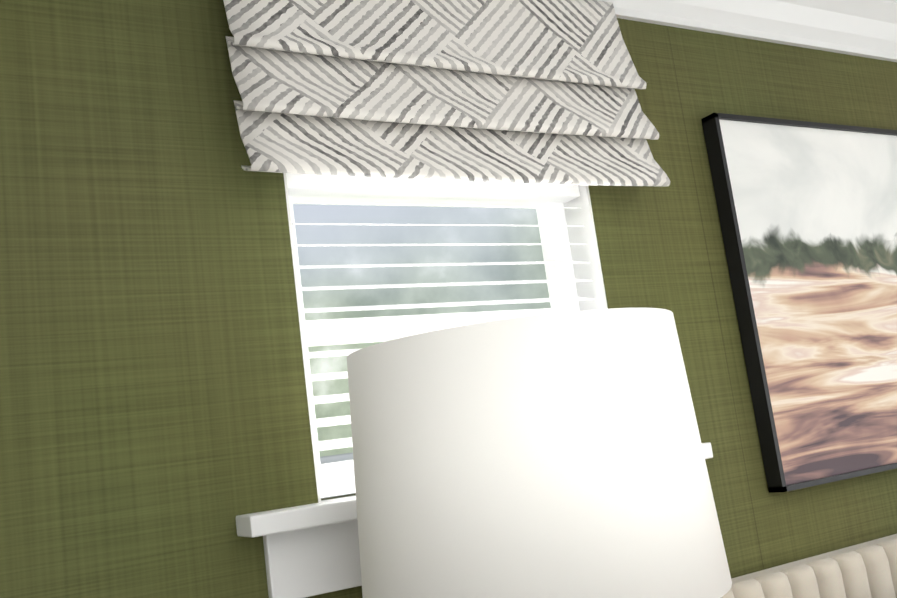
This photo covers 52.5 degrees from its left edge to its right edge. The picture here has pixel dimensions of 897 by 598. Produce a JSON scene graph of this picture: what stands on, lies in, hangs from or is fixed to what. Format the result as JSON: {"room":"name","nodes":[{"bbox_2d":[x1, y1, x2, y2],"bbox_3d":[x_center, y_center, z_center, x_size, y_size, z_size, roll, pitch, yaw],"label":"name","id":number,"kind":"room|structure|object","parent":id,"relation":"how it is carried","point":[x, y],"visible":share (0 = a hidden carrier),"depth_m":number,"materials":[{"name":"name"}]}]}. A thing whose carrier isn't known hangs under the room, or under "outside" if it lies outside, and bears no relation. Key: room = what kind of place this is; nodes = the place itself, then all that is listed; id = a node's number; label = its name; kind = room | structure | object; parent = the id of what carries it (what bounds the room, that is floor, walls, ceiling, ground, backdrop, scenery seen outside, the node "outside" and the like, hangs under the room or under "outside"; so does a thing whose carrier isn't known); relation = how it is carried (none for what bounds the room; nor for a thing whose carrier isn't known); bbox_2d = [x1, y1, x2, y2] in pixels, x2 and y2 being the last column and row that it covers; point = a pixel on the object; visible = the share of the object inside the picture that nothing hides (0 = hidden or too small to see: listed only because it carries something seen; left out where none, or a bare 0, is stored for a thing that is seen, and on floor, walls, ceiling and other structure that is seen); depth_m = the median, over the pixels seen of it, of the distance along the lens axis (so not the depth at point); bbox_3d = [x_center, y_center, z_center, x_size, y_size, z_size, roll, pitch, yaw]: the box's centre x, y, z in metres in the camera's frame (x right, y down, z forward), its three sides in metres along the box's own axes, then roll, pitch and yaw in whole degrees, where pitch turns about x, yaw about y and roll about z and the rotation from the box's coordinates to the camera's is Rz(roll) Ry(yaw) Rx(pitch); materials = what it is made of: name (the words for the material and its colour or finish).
{"room":"bedroom","nodes":[
{"label":"bedroom","id":0,"kind":"room"},
{"bbox_2d":[0,0,896,597],"bbox_3d":[1.212,0.541,2.376,5.260,2.700,0.160,-2,-10,-30],"label":"wall","id":1,"kind":"structure","parent":0,"point":[154,428],"depth_m":1.47,"materials":[{"name":"green fabric"}]},
{"bbox_2d":[283,173,607,502],"bbox_3d":[0.002,0.047,1.785,0.683,0.601,0.148,-2,-10,-30],"label":"window","id":2,"kind":"structure","parent":1,"relation":"in","point":[546,201],"depth_m":1.76,"materials":[{"name":"white wood"}]},
{"bbox_2d":[223,0,669,186],"bbox_3d":[0.027,-0.431,1.738,0.900,0.454,0.084,-2,-10,-30],"label":"blind","id":3,"kind":"object","parent":1,"relation":"attached to","point":[518,91],"visible":1,"depth_m":1.70,"materials":[{"name":"fabric"}]},
{"bbox_2d":[236,442,712,597],"bbox_3d":[0.096,0.392,1.660,0.971,0.142,0.135,-2,-10,-30],"label":"sill","id":4,"kind":"structure","parent":1,"relation":"attached to","point":[311,549],"depth_m":1.45,"materials":[{"name":"white wood"}]},
{"bbox_2d":[598,0,896,61],"bbox_3d":[1.110,-0.744,2.461,4.940,0.130,0.100,-2,-10,-30],"label":"crown molding","id":5,"kind":"structure","parent":1,"relation":"attached to","point":[865,28],"depth_m":2.34,"materials":[{"name":"white"}]},
{"bbox_2d":[701,113,896,492],"bbox_3d":[1.459,-0.035,2.529,1.850,0.870,0.041,-2,-10,-30],"label":"picture","id":6,"kind":"object","parent":1,"relation":"attached to","point":[807,212],"visible":1,"depth_m":2.17,"materials":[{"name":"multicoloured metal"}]},
{"bbox_3d":[2.637,1.416,0.017,5.260,0.100,5.220,-2,-10,-30],"label":"floor carpet","id":7,"kind":"object","parent":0,"visible":0},
{"bbox_2d":[721,534,896,597],"bbox_3d":[2.193,0.946,1.284,2.539,1.320,2.474,-2,-10,-30],"label":"bed","id":8,"kind":"object","parent":7,"relation":"on","point":[868,569],"visible":0.96,"depth_m":1.94,"materials":[{"name":"fabric"}]},
{"bbox_3d":[0.088,1.474,1.087,1.230,0.770,0.525,-2,-10,-30],"label":"dresser","id":9,"kind":"object","parent":7,"relation":"on","visible":0},
{"bbox_2d":[347,308,731,597],"bbox_3d":[0.160,0.573,1.325,0.536,1.045,0.536,-2,-10,-30],"label":"lamp","id":10,"kind":"object","parent":9,"relation":"on","point":[556,455],"visible":1,"depth_m":1.15,"materials":[{"name":"white fabric"}]}
]}

